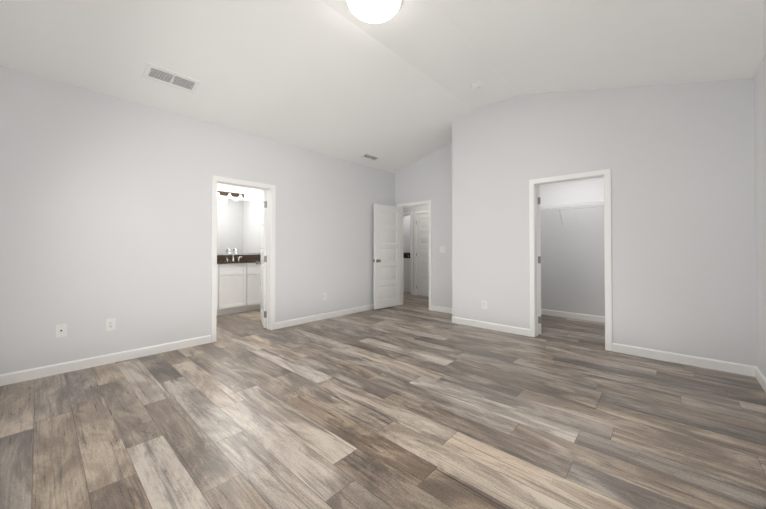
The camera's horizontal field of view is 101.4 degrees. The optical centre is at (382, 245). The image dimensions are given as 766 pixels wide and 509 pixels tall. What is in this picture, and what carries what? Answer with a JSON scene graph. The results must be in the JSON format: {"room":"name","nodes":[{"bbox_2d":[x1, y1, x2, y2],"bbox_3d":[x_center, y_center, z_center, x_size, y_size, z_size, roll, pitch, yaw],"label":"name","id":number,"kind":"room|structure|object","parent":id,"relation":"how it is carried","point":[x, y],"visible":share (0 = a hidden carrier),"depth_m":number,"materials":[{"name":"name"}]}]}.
{"room":"empty bedroom","nodes":[
{"label":"empty bedroom","id":0,"kind":"room"},
{"bbox_2d":[0,66,394,373],"bbox_3d":[-1.565,-0.161,4.419,0.120,2.670,5.460,-1,-1,42],"label":"wall","id":1,"kind":"structure","parent":0,"point":[105,206],"depth_m":3.23,"materials":[{"name":"grey paint"}]},
{"bbox_2d":[55,323,66,337],"bbox_3d":[-2.911,0.773,2.836,0.008,0.117,0.072,-1,-1,42],"label":"outlet","id":2,"kind":"object","parent":1,"relation":"attached to","point":[61,330],"visible":1,"depth_m":2.83,"materials":[{"name":"white plastic"}]},
{"bbox_2d":[0,335,210,385],"bbox_3d":[-2.667,1.115,3.096,0.013,0.092,1.797,-1,-1,42],"label":"baseboard","id":3,"kind":"structure","parent":1,"relation":"attached to","point":[35,373],"depth_m":3.00,"materials":[{"name":"white paint"}]},
{"bbox_2d":[106,318,115,330],"bbox_3d":[-2.682,0.781,3.087,0.008,0.117,0.072,-1,-1,42],"label":"electrical outlet","id":4,"kind":"object","parent":1,"relation":"attached to","point":[110,323],"visible":1,"depth_m":3.08,"materials":[{"name":"white plastic"}]},
{"bbox_2d":[211,175,275,342],"bbox_3d":[-1.834,0.166,4.120,0.152,2.010,0.824,-1,-1,42],"label":"trim","id":5,"kind":"structure","parent":1,"relation":"attached to","point":[270,253],"depth_m":4.32,"materials":[{"name":"white paint"}]},
{"bbox_2d":[256,191,266,327],"bbox_3d":[-1.803,0.199,4.725,0.185,1.932,0.707,0,-1,-25],"label":"door leaf","id":6,"kind":"structure","parent":1,"relation":"in","point":[263,311],"depth_m":4.44,"materials":[{"name":"white paint"}]},
{"bbox_2d":[275,304,373,328],"bbox_3d":[-0.633,1.137,5.331,0.013,0.092,2.597,-1,-1,42],"label":"baseboard","id":7,"kind":"structure","parent":1,"relation":"attached to","point":[293,322],"depth_m":4.95,"materials":[{"name":"white paint"}]},
{"bbox_2d":[217,184,265,254],"bbox_3d":[-3.076,-0.078,5.685,0.120,2.530,2.860,-1,-1,42],"label":"wall","id":8,"kind":"structure","parent":0,"point":[253,195],"depth_m":6.04,"materials":[{"name":"grey paint"}]},
{"bbox_2d":[217,191,243,199],"bbox_3d":[-2.834,-0.921,5.757,0.148,0.122,0.600,-1,-1,42],"label":"sconce","id":9,"kind":"object","parent":8,"relation":"attached to","point":[230,194],"visible":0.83,"depth_m":5.79,"materials":[{"name":"brown metal"}]},
{"bbox_2d":[217,197,260,253],"bbox_3d":[-2.798,-0.351,5.895,0.006,1.020,1.820,-1,-1,42],"label":"bathroom mirror","id":10,"kind":"object","parent":8,"relation":"attached to","point":[239,225],"visible":0.29,"depth_m":5.95,"materials":[{"name":"silver mirror"}]},
{"bbox_2d":[0,292,765,508],"bbox_3d":[0.286,1.225,4.492,8.200,0.100,9.200,-1,-1,42],"label":"floor","id":11,"kind":"structure","parent":0,"point":[413,402],"depth_m":2.00,"materials":[{"name":"wood"}]},
{"bbox_2d":[217,248,260,315],"bbox_3d":[-2.591,0.621,5.696,0.565,1.132,1.884,-1,-1,42],"label":"bathroom vanity","id":12,"kind":"object","parent":11,"relation":"on","point":[238,283],"visible":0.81,"depth_m":5.46,"materials":[{"name":"white paint"}]},
{"bbox_2d":[403,253,409,291],"bbox_3d":[0.897,0.648,8.458,0.565,1.132,0.944,-1,-1,42],"label":"vanity","id":13,"kind":"object","parent":11,"relation":"on","point":[406,272],"visible":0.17,"depth_m":8.10,"materials":[{"name":"white paint"}]},
{"bbox_2d":[0,0,765,172],"bbox_3d":[0.196,-1.791,2.833,4.880,0.681,5.460,-1,-1,42],"label":"ceiling","id":14,"kind":"structure","parent":0,"point":[341,80],"depth_m":2.89,"materials":[{"name":"white paint"}]},
{"bbox_2d":[143,63,200,93],"bbox_3d":[-2.044,-1.609,3.044,0.210,0.007,0.430,-19,-13,41],"label":"ceiling vent","id":15,"kind":"object","parent":14,"relation":"in","point":[169,78],"visible":1,"depth_m":3.03,"materials":[{"name":"white metal"}]},
{"bbox_2d":[360,153,380,160],"bbox_3d":[-0.217,-1.522,5.423,0.160,0.007,0.360,-20,-13,41],"label":"ceiling vent","id":16,"kind":"object","parent":14,"relation":"in","point":[368,156],"visible":1,"depth_m":5.42,"materials":[{"name":"white metal"}]},
{"bbox_2d":[346,0,401,22],"bbox_3d":[-0.073,-1.935,2.525,0.456,0.120,0.456,-1,-1,42],"label":"dome lamp","id":17,"kind":"object","parent":14,"relation":"attached to","point":[374,11],"visible":1,"depth_m":2.52,"materials":[{"name":"white glass"}]},
{"bbox_2d":[471,82,481,89],"bbox_3d":[1.152,-1.961,3.871,0.136,0.039,0.136,-1,-1,42],"label":"smoke detector","id":18,"kind":"object","parent":14,"relation":"attached to","point":[476,85],"visible":1,"depth_m":3.84,"materials":[{"name":"white plastic"}]},
{"bbox_2d":[403,216,409,252],"bbox_3d":[0.277,-0.052,8.299,0.120,2.530,3.000,-1,-1,42],"label":"wall","id":19,"kind":"structure","parent":0,"point":[406,234],"depth_m":8.62,"materials":[{"name":"grey paint"}]},
{"bbox_2d":[403,205,428,290],"bbox_3d":[1.258,-0.064,7.149,3.120,2.530,0.120,-1,-1,42],"label":"wall","id":20,"kind":"structure","parent":0,"point":[416,208],"depth_m":7.54,"materials":[{"name":"grey paint"}]},
{"bbox_2d":[403,212,412,294],"bbox_3d":[0.459,0.204,7.873,0.804,2.010,0.152,-1,-1,42],"label":"trim","id":21,"kind":"structure","parent":20,"relation":"attached to","point":[410,214],"depth_m":7.57,"materials":[{"name":"white paint"}]},
{"bbox_2d":[414,210,428,295],"bbox_3d":[1.103,0.198,7.288,0.824,2.010,0.152,-1,-1,42],"label":"trim","id":22,"kind":"structure","parent":20,"relation":"attached to","point":[415,247],"depth_m":7.49,"materials":[{"name":"white paint"}]},
{"bbox_2d":[416,213,428,296],"bbox_3d":[1.070,0.225,7.261,0.707,1.932,0.185,-1,-1,42],"label":"closet door leaf","id":23,"kind":"structure","parent":20,"relation":"in","point":[422,254],"depth_m":7.36,"materials":[{"name":"white paint"}]},
{"bbox_2d":[395,142,451,307],"bbox_3d":[0.879,-0.356,5.807,1.630,3.088,0.120,-1,-1,42],"label":"wall","id":24,"kind":"structure","parent":0,"point":[428,177],"depth_m":5.63,"materials":[{"name":"grey paint"}]},
{"bbox_2d":[373,204,400,309],"bbox_3d":[0.092,0.212,5.973,0.702,1.932,0.185,1,-1,-44],"label":"door leaf","id":25,"kind":"structure","parent":24,"relation":"in","point":[387,256],"depth_m":5.94,"materials":[{"name":"white paint"}]},
{"bbox_2d":[397,200,431,309],"bbox_3d":[0.624,0.185,6.034,0.819,2.010,0.152,-1,-1,42],"label":"trim","id":26,"kind":"structure","parent":24,"relation":"attached to","point":[419,203],"depth_m":5.85,"materials":[{"name":"white paint"}]},
{"bbox_2d":[431,305,451,313],"bbox_3d":[1.160,1.139,5.446,0.749,0.092,0.013,-1,-1,42],"label":"baseboard","id":27,"kind":"structure","parent":24,"relation":"attached to","point":[441,309],"depth_m":5.55,"materials":[{"name":"white paint"}]},
{"bbox_2d":[440,246,444,252],"bbox_3d":[1.053,0.075,5.556,0.118,0.117,0.012,-1,-1,42],"label":"light switch","id":28,"kind":"object","parent":24,"relation":"attached to","point":[442,249],"visible":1,"depth_m":5.55,"materials":[{"name":"white plastic"}]},
{"bbox_2d":[540,178,604,316],"bbox_3d":[3.299,-0.156,4.928,3.130,2.670,0.120,-1,-1,42],"label":"wall","id":29,"kind":"structure","parent":0,"point":[572,267],"depth_m":5.05,"materials":[{"name":"grey paint"}]},
{"bbox_2d":[541,200,603,227],"bbox_3d":[3.156,-0.464,4.774,2.873,0.364,0.302,-1,-1,42],"label":"shelf","id":30,"kind":"object","parent":29,"relation":"attached to","point":[576,204],"visible":0.35,"depth_m":4.85,"materials":[{"name":"white"}]},
{"bbox_2d":[541,309,604,322],"bbox_3d":[3.254,1.133,4.866,2.890,0.092,0.013,-1,-1,42],"label":"baseboard","id":31,"kind":"structure","parent":29,"relation":"attached to","point":[595,318],"depth_m":5.03,"materials":[{"name":"white paint"}]},
{"bbox_2d":[452,78,756,365],"bbox_3d":[2.212,-0.422,3.825,3.010,3.180,0.120,-1,-1,42],"label":"wall","id":32,"kind":"structure","parent":0,"point":[678,159],"depth_m":3.29,"materials":[{"name":"grey paint"}]},
{"bbox_2d":[482,300,486,308],"bbox_3d":[1.433,0.844,4.434,0.072,0.117,0.008,-1,-1,42],"label":"electrical outlet","id":33,"kind":"object","parent":32,"relation":"attached to","point":[484,304],"visible":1,"depth_m":4.43,"materials":[{"name":"white plastic"}]},
{"bbox_2d":[452,316,529,336],"bbox_3d":[1.469,1.128,4.395,1.122,0.092,0.013,-1,-1,42],"label":"baseboard","id":34,"kind":"structure","parent":32,"relation":"attached to","point":[499,327],"depth_m":4.34,"materials":[{"name":"white paint"}]},
{"bbox_2d":[538,186,540,333],"bbox_3d":[2.115,0.196,4.424,0.185,1.932,0.737,0,-1,13],"label":"closet door leaf","id":35,"kind":"structure","parent":32,"relation":"in","point":[539,266],"depth_m":4.08,"materials":[{"name":"white paint"}]},
{"bbox_2d":[529,169,611,350],"bbox_3d":[2.245,0.163,3.788,0.854,2.010,0.152,-1,-1,42],"label":"trim","id":36,"kind":"structure","parent":32,"relation":"attached to","point":[605,174],"depth_m":3.76,"materials":[{"name":"white paint"}]},
{"bbox_2d":[612,343,755,376],"bbox_3d":[2.898,1.115,3.094,1.032,0.092,0.013,-1,-1,42],"label":"baseboard","id":37,"kind":"structure","parent":32,"relation":"attached to","point":[735,368],"depth_m":3.04,"materials":[{"name":"white paint"}]},
{"bbox_2d":[754,54,765,377],"bbox_3d":[2.286,-0.189,1.578,0.120,2.670,6.440,-1,-1,42],"label":"wall","id":38,"kind":"structure","parent":0,"point":[760,143],"depth_m":2.60,"materials":[{"name":"grey paint"}]},
{"bbox_2d":[755,366,765,391],"bbox_3d":[1.715,1.095,1.037,0.013,0.092,4.650,-1,-1,42],"label":"baseboard","id":39,"kind":"structure","parent":38,"relation":"attached to","point":[760,377],"depth_m":2.59,"materials":[{"name":"white paint"}]}
]}

